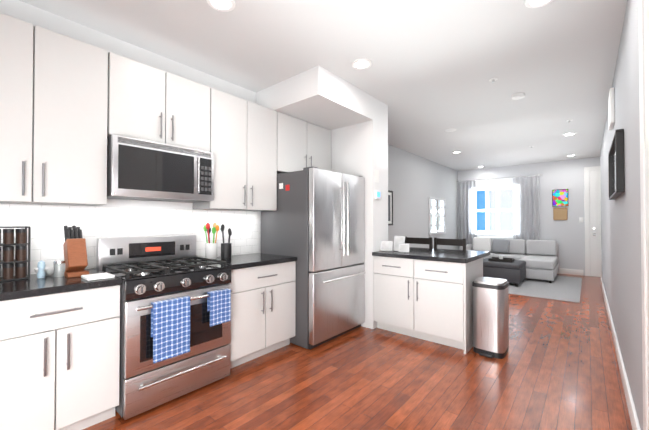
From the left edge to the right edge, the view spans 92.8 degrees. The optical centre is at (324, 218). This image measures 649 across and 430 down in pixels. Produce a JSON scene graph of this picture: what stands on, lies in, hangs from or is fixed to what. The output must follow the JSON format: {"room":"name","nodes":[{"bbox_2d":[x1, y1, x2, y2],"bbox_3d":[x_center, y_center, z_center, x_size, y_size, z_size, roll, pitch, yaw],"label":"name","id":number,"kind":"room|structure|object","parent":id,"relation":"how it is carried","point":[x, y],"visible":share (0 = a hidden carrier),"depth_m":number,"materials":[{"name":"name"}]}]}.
{"room":"kitchen","nodes":[
{"label":"kitchen","id":0,"kind":"room"},
{"bbox_2d":[0,0,457,268],"bbox_3d":[0.245,-0.053,4.790,0.120,2.720,11.100,-1,-1,40],"label":"wall","id":1,"kind":"structure","parent":0,"point":[415,182],"depth_m":5.90,"materials":[{"name":"white paint"}]},
{"bbox_2d":[0,13,111,205],"bbox_3d":[-1.872,-0.629,1.958,0.326,1.070,0.759,-1,-1,40],"label":"upper cabinet","id":2,"kind":"object","parent":1,"relation":"attached to","point":[68,106],"depth_m":1.92,"materials":[{"name":"white wood"}]},
{"bbox_2d":[0,203,257,276],"bbox_3d":[-1.672,0.146,2.433,0.009,0.470,2.828,-1,-1,40],"label":"tile backsplash","id":3,"kind":"structure","parent":1,"relation":"attached to","point":[46,223],"depth_m":2.43,"materials":[{"name":"white tile"}]},
{"bbox_2d":[112,53,211,151],"bbox_3d":[-1.377,-0.868,2.542,0.326,0.580,0.760,-1,-1,40],"label":"upper cabinet","id":4,"kind":"object","parent":1,"relation":"attached to","point":[149,103],"depth_m":2.40,"materials":[{"name":"white wood"}]},
{"bbox_2d":[107,134,213,202],"bbox_3d":[-1.331,-0.360,2.498,0.447,0.420,0.752,-1,-1,40],"label":"microwave","id":5,"kind":"object","parent":4,"relation":"attached to","point":[141,169],"visible":1,"depth_m":2.32,"materials":[{"name":"silver metal"}]},
{"bbox_2d":[193,88,279,210],"bbox_3d":[-0.881,-0.616,3.123,0.326,1.070,0.764,-1,-1,40],"label":"upper cabinet","id":6,"kind":"object","parent":1,"relation":"attached to","point":[245,134],"depth_m":2.98,"materials":[{"name":"white wood"}]},
{"bbox_2d":[280,113,330,173],"bbox_3d":[-0.331,-0.824,3.771,0.326,0.640,0.925,-1,-1,40],"label":"upper cabinet","id":7,"kind":"object","parent":1,"relation":"attached to","point":[303,144],"depth_m":3.61,"materials":[{"name":"white wood"}]},
{"bbox_2d":[388,190,392,225],"bbox_3d":[1.196,-0.192,5.795,0.025,0.660,0.340,-1,-1,40],"label":"framed picture","id":8,"kind":"object","parent":1,"relation":"attached to","point":[390,207],"visible":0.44,"depth_m":5.86,"materials":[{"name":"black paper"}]},
{"bbox_2d":[429,197,445,234],"bbox_3d":[2.825,-0.050,7.704,0.030,0.900,1.080,-1,-1,40],"label":"mirror","id":9,"kind":"object","parent":1,"relation":"attached to","point":[437,215],"visible":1,"depth_m":7.68,"materials":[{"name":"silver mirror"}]},
{"bbox_2d":[20,0,626,170],"bbox_3d":[1.822,-1.478,3.465,4.320,0.100,11.400,-1,-1,40],"label":"ceiling","id":10,"kind":"structure","parent":0,"point":[431,71],"depth_m":2.71,"materials":[{"name":"paint"}]},
{"bbox_2d":[206,0,235,11],"bbox_3d":[-0.685,-1.438,2.062,0.176,0.010,0.161,-1,-1,40],"label":"recessed light","id":11,"kind":"object","parent":10,"relation":"in","point":[220,5],"depth_m":2.08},
{"bbox_2d":[256,65,372,129],"bbox_3d":[-0.105,-1.290,3.566,0.950,0.273,0.960,-1,-1,40],"label":"soffit","id":12,"kind":"object","parent":10,"relation":"attached to","point":[318,95],"depth_m":3.25,"materials":[{"name":"white paint"}]},
{"bbox_2d":[351,58,371,68],"bbox_3d":[0.345,-1.429,2.855,0.190,0.010,0.197,-1,-1,40],"label":"recessed light","id":13,"kind":"object","parent":10,"relation":"in","point":[362,63],"depth_m":2.85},
{"bbox_2d":[445,128,456,131],"bbox_3d":[2.021,-1.405,4.949,0.176,0.012,0.176,-1,-1,40],"label":"recessed light","id":14,"kind":"object","parent":10,"relation":"in","point":[450,130],"visible":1,"depth_m":4.93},
{"bbox_2d":[512,92,524,99],"bbox_3d":[2.239,-1.405,3.569,0.130,0.041,0.130,-1,-1,40],"label":"smoke detector","id":15,"kind":"object","parent":10,"relation":"attached to","point":[517,96],"visible":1,"depth_m":3.53,"materials":[{"name":"white plastic"}]},
{"bbox_2d":[489,78,572,147],"bbox_3d":[3.089,-1.401,4.421,0.710,0.029,3.720,-1,-1,40],"label":"sprinkler head","id":16,"kind":"object","parent":10,"relation":"attached to","point":[492,80],"visible":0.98,"depth_m":3.20},
{"bbox_2d":[524,0,552,7],"bbox_3d":[1.418,-1.439,2.024,0.176,0.010,0.170,-1,-1,40],"label":"recessed light","id":17,"kind":"object","parent":10,"relation":"in","point":[527,3],"depth_m":2.06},
{"bbox_2d":[83,274,631,429],"bbox_3d":[1.822,1.342,3.434,4.320,0.100,11.400,-1,-1,40],"label":"floor","id":18,"kind":"structure","parent":0,"point":[556,367],"depth_m":2.36,"materials":[{"name":"brown wood"}]},
{"bbox_2d":[0,285,119,429],"bbox_3d":[-1.716,0.845,1.901,0.616,0.860,0.620,-1,-1,40],"label":"base cabinet","id":19,"kind":"object","parent":18,"relation":"on","point":[59,353],"depth_m":1.72,"materials":[{"name":"white wood"}]},
{"bbox_2d":[0,269,121,300],"bbox_3d":[-1.922,0.392,1.637,0.632,0.040,1.296,-1,-1,40],"label":"countertop","id":20,"kind":"structure","parent":19,"relation":"on","point":[14,290],"depth_m":1.75,"materials":[{"name":"black stone"}]},
{"bbox_2d":[0,226,30,281],"bbox_3d":[-1.933,0.212,1.888,0.160,0.323,0.180,-1,-1,40],"label":"spice rack","id":21,"kind":"object","parent":20,"relation":"on","point":[8,261],"visible":1,"depth_m":1.89,"materials":[{"name":"black metal"}]},
{"bbox_2d":[37,260,45,277],"bbox_3d":[-1.774,0.320,1.935,0.044,0.110,0.044,-1,-1,40],"label":"figurine","id":22,"kind":"object","parent":20,"relation":"on","point":[41,265],"visible":1,"depth_m":1.92,"materials":[{"name":"glass"}]},
{"bbox_2d":[34,267,53,275],"bbox_3d":[-1.815,0.350,2.009,0.110,0.050,0.108,-1,-1,40],"label":"bowl","id":23,"kind":"object","parent":20,"relation":"on","point":[49,271],"visible":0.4,"depth_m":1.99,"materials":[{"name":"ceramic"}]},
{"bbox_2d":[53,260,64,276],"bbox_3d":[-1.703,0.325,1.986,0.062,0.100,0.062,-1,-1,40],"label":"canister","id":24,"kind":"object","parent":20,"relation":"on","point":[59,268],"visible":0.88,"depth_m":1.96,"materials":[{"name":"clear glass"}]},
{"bbox_2d":[63,225,88,277],"bbox_3d":[-1.646,0.212,2.038,0.208,0.327,0.110,-1,-1,40],"label":"knife block","id":25,"kind":"object","parent":20,"relation":"on","point":[75,254],"visible":0.94,"depth_m":2.00,"materials":[{"name":"brown wood"}]},
{"bbox_2d":[81,272,114,280],"bbox_3d":[-1.419,0.365,1.935,0.160,0.018,0.140,-1,-1,40],"label":"folded cloth","id":26,"kind":"object","parent":20,"relation":"on","point":[91,277],"visible":1,"depth_m":1.91,"materials":[{"name":"white fabric"}]},
{"bbox_2d":[96,235,231,419],"bbox_3d":[-1.215,0.716,2.388,0.698,1.130,0.754,-1,-1,40],"label":"range","id":27,"kind":"object","parent":18,"relation":"on","point":[148,270],"visible":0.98,"depth_m":2.22,"materials":[{"name":"silver metal"}]},
{"bbox_2d":[151,296,189,363],"bbox_3d":[-1.032,0.740,2.081,0.048,0.384,0.240,-1,-1,40],"label":"dish towel","id":28,"kind":"object","parent":27,"relation":"hanging from","point":[170,326],"visible":1,"depth_m":2.06,"materials":[{"name":"blue fabric"}]},
{"bbox_2d":[207,288,230,326],"bbox_3d":[-0.802,0.675,2.352,0.048,0.250,0.170,-1,-1,40],"label":"dish towel","id":29,"kind":"object","parent":27,"relation":"hanging from","point":[219,305],"visible":1,"depth_m":2.33,"materials":[{"name":"blue fabric"}]},
{"bbox_2d":[229,261,295,368],"bbox_3d":[-0.771,0.858,3.012,0.616,0.860,0.766,-1,-1,40],"label":"base cabinet","id":30,"kind":"object","parent":18,"relation":"on","point":[263,298],"depth_m":2.78,"materials":[{"name":"white wood"}]},
{"bbox_2d":[197,253,296,268],"bbox_3d":[-0.758,0.407,3.006,0.632,0.040,0.766,-1,-1,40],"label":"countertop","id":31,"kind":"structure","parent":30,"relation":"on","point":[242,261],"depth_m":2.88,"materials":[{"name":"black stone"}]},
{"bbox_2d":[203,223,218,258],"bbox_3d":[-1.069,0.214,2.919,0.105,0.343,0.139,-1,-1,40],"label":"utensil crock","id":32,"kind":"object","parent":31,"relation":"on","point":[210,250],"visible":0.98,"depth_m":2.88,"materials":[{"name":"ceramic"}]},
{"bbox_2d":[221,224,231,257],"bbox_3d":[-0.960,0.223,3.016,0.100,0.328,0.132,-1,-1,40],"label":"utensil holder","id":33,"kind":"object","parent":31,"relation":"on","point":[226,250],"visible":1,"depth_m":2.98,"materials":[{"name":"metal"}]},
{"bbox_2d":[261,166,364,348],"bbox_3d":[-0.099,0.399,3.549,0.878,1.790,0.909,-1,-1,40],"label":"refrigerator","id":34,"kind":"object","parent":18,"relation":"on","point":[314,223],"visible":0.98,"depth_m":3.18,"materials":[{"name":"silver metal"}]},
{"bbox_2d":[405,237,432,247],"bbox_3d":[1.233,0.787,4.338,0.440,1.030,0.415,-1,-1,40],"label":"bar stool","id":35,"kind":"object","parent":18,"relation":"on","point":[413,240],"visible":0.12,"depth_m":4.45,"materials":[{"name":"brown wood"}]},
{"bbox_2d":[372,247,489,353],"bbox_3d":[1.247,0.844,3.596,1.028,0.900,0.976,-1,-1,40],"label":"kitchen island","id":36,"kind":"object","parent":18,"relation":"on","point":[424,293],"visible":0.98,"depth_m":3.21,"materials":[{"name":"white wood"}]},
{"bbox_2d":[380,240,394,250],"bbox_3d":[0.754,0.332,3.693,0.151,0.122,0.096,0,-1,31],"label":"framed picture","id":37,"kind":"object","parent":36,"relation":"on","point":[385,245],"depth_m":3.66,"materials":[{"name":"silver metal"}]},
{"bbox_2d":[394,236,404,250],"bbox_3d":[0.901,0.303,3.671,0.106,0.180,0.141,1,-1,-44],"label":"framed picture","id":38,"kind":"object","parent":36,"relation":"on","point":[397,239],"depth_m":3.66,"materials":[{"name":"silver metal"}]},
{"bbox_2d":[397,242,409,252],"bbox_3d":[0.916,0.340,3.530,0.120,0.103,0.091,0,-1,28],"label":"framed picture","id":39,"kind":"object","parent":36,"relation":"on","point":[400,245],"depth_m":3.50,"materials":[{"name":"silver metal"}]},
{"bbox_2d":[434,238,465,249],"bbox_3d":[1.576,0.784,4.046,0.440,1.030,0.415,-1,-1,40],"label":"bar stool","id":40,"kind":"object","parent":18,"relation":"on","point":[451,242],"visible":0.1,"depth_m":4.17,"materials":[{"name":"brown wood"}]},
{"bbox_2d":[472,277,508,358],"bbox_3d":[1.605,0.945,2.991,0.276,0.685,0.368,-1,-1,40],"label":"step trash can","id":41,"kind":"object","parent":18,"relation":"on","point":[490,317],"visible":1,"depth_m":2.88,"materials":[{"name":"silver metal"}]},
{"bbox_2d":[509,276,581,302],"bbox_3d":[3.946,1.321,6.517,2.260,0.012,2.750,-1,-1,40],"label":"shag rug","id":42,"kind":"object","parent":18,"relation":"on","point":[564,288],"visible":0.42,"depth_m":5.73,"materials":[{"name":"grey carpet"}]},
{"bbox_2d":[483,256,525,286],"bbox_3d":[3.643,1.045,6.365,0.770,0.534,0.770,-1,-1,40],"label":"tufted ottoman","id":43,"kind":"object","parent":42,"relation":"on","point":[511,270],"visible":0.92,"depth_m":6.07,"materials":[{"name":"grey fabric"}]},
{"bbox_2d":[459,237,558,282],"bbox_3d":[4.302,0.905,7.388,2.000,0.837,1.510,-1,-1,40],"label":"sectional sofa","id":44,"kind":"object","parent":42,"relation":"on","point":[540,258],"visible":0.62,"depth_m":7.25,"materials":[{"name":"grey fabric"}]},
{"bbox_2d":[331,97,387,328],"bbox_3d":[0.322,-0.061,4.056,0.950,2.720,0.360,-1,-1,40],"label":"wall","id":45,"kind":"structure","parent":0,"point":[359,149],"depth_m":3.72,"materials":[{"name":"white paint"}]},
{"bbox_2d":[375,190,380,198],"bbox_3d":[0.635,-0.275,3.673,0.023,0.100,0.100,-1,-1,40],"label":"thermostat","id":46,"kind":"object","parent":45,"relation":"attached to","point":[377,194],"visible":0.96,"depth_m":3.65,"materials":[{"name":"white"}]},
{"bbox_2d":[458,157,599,276],"bbox_3d":[5.463,-0.020,7.730,4.260,2.720,0.140,-1,-1,40],"label":"wall","id":47,"kind":"structure","parent":0,"point":[568,235],"depth_m":7.44,"materials":[{"name":"grey paint"}]},
{"bbox_2d":[476,183,512,238],"bbox_3d":[4.623,-0.190,8.387,1.360,1.455,0.132,-1,-1,40],"label":"window","id":48,"kind":"structure","parent":47,"relation":"attached to","point":[497,233],"depth_m":8.37,"materials":[{"name":"white wood"}]},
{"bbox_2d":[457,174,542,181],"bbox_3d":[4.616,-1.062,8.288,2.058,0.047,0.124,-1,-1,40],"label":"curtain rod","id":49,"kind":"object","parent":47,"relation":"attached to","point":[503,177],"visible":0.88,"depth_m":8.14,"materials":[{"name":"silver metal"}]},
{"bbox_2d":[458,181,476,246],"bbox_3d":[4.033,-0.041,8.718,0.482,1.985,0.072,-1,-1,40],"label":"curtain","id":50,"kind":"object","parent":49,"relation":"hanging from","point":[467,219],"visible":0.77,"depth_m":8.71,"materials":[{"name":"grey fabric"}]},
{"bbox_2d":[513,176,539,240],"bbox_3d":[5.099,-0.051,7.810,0.562,1.985,0.074,-1,-1,40],"label":"curtain","id":51,"kind":"object","parent":49,"relation":"hanging from","point":[526,219],"visible":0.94,"depth_m":7.81,"materials":[{"name":"grey fabric"}]},
{"bbox_2d":[552,189,568,206],"bbox_3d":[5.679,-0.488,7.440,0.310,0.410,0.025,-1,-1,40],"label":"framed picture","id":52,"kind":"object","parent":47,"relation":"attached to","point":[559,197],"visible":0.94,"depth_m":7.44},
{"bbox_2d":[553,208,567,219],"bbox_3d":[5.679,-0.101,7.436,0.270,0.295,0.025,-1,-1,40],"label":"framed picture","id":53,"kind":"object","parent":47,"relation":"attached to","point":[560,213],"visible":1,"depth_m":7.43,"materials":[{"name":"beige wood"}]},
{"bbox_2d":[558,268,582,275],"bbox_3d":[4.951,1.279,8.046,2.750,0.130,0.020,-1,-1,40],"label":"baseboard","id":54,"kind":"structure","parent":47,"relation":"attached to","point":[561,270],"depth_m":7.30,"materials":[{"name":"white wood"}]},
{"bbox_2d":[584,166,601,276],"bbox_3d":[6.404,0.074,6.766,1.080,2.510,0.103,-1,-1,40],"label":"entry door","id":55,"kind":"structure","parent":47,"relation":"in","point":[592,211],"depth_m":7.05,"materials":[{"name":"white metal"}]},
{"bbox_2d":[600,0,642,429],"bbox_3d":[2.367,-0.080,2.362,0.120,2.720,10.150,-1,-1,40],"label":"wall","id":56,"kind":"structure","parent":0,"point":[621,244],"depth_m":1.96,"materials":[{"name":"grey paint"}]},
{"bbox_2d":[608,88,614,129],"bbox_3d":[2.917,-1.101,3.140,0.033,0.340,0.330,-1,-1,40],"label":"intercom","id":57,"kind":"object","parent":56,"relation":"attached to","point":[611,109],"visible":0.98,"depth_m":3.02,"materials":[{"name":"white plastic"}]},
{"bbox_2d":[608,129,624,199],"bbox_3d":[2.530,-0.421,2.687,0.045,0.470,1.050,-1,-1,40],"label":"framed picture","id":58,"kind":"object","parent":56,"relation":"attached to","point":[616,170],"visible":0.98,"depth_m":2.30,"materials":[{"name":"black glass"}]},
{"bbox_2d":[601,277,640,429],"bbox_3d":[3.553,1.232,3.846,0.016,0.130,6.330,-1,-1,40],"label":"baseboard","id":59,"kind":"structure","parent":56,"relation":"attached to","point":[635,424],"depth_m":2.35,"materials":[{"name":"white wood"}]},
{"bbox_2d":[638,0,648,429],"bbox_3d":[1.123,0.010,1.010,0.022,2.510,1.100,-1,-1,40],"label":"door frame","id":60,"kind":"structure","parent":56,"relation":"attached to","point":[643,13],"depth_m":1.36,"materials":[{"name":"white paint"}]},
{"label":"outside","id":61,"kind":"structure","parent":0,"visible":0},
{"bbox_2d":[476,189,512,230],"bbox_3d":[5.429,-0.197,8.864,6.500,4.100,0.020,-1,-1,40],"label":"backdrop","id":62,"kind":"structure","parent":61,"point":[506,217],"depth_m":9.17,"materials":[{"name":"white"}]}
]}

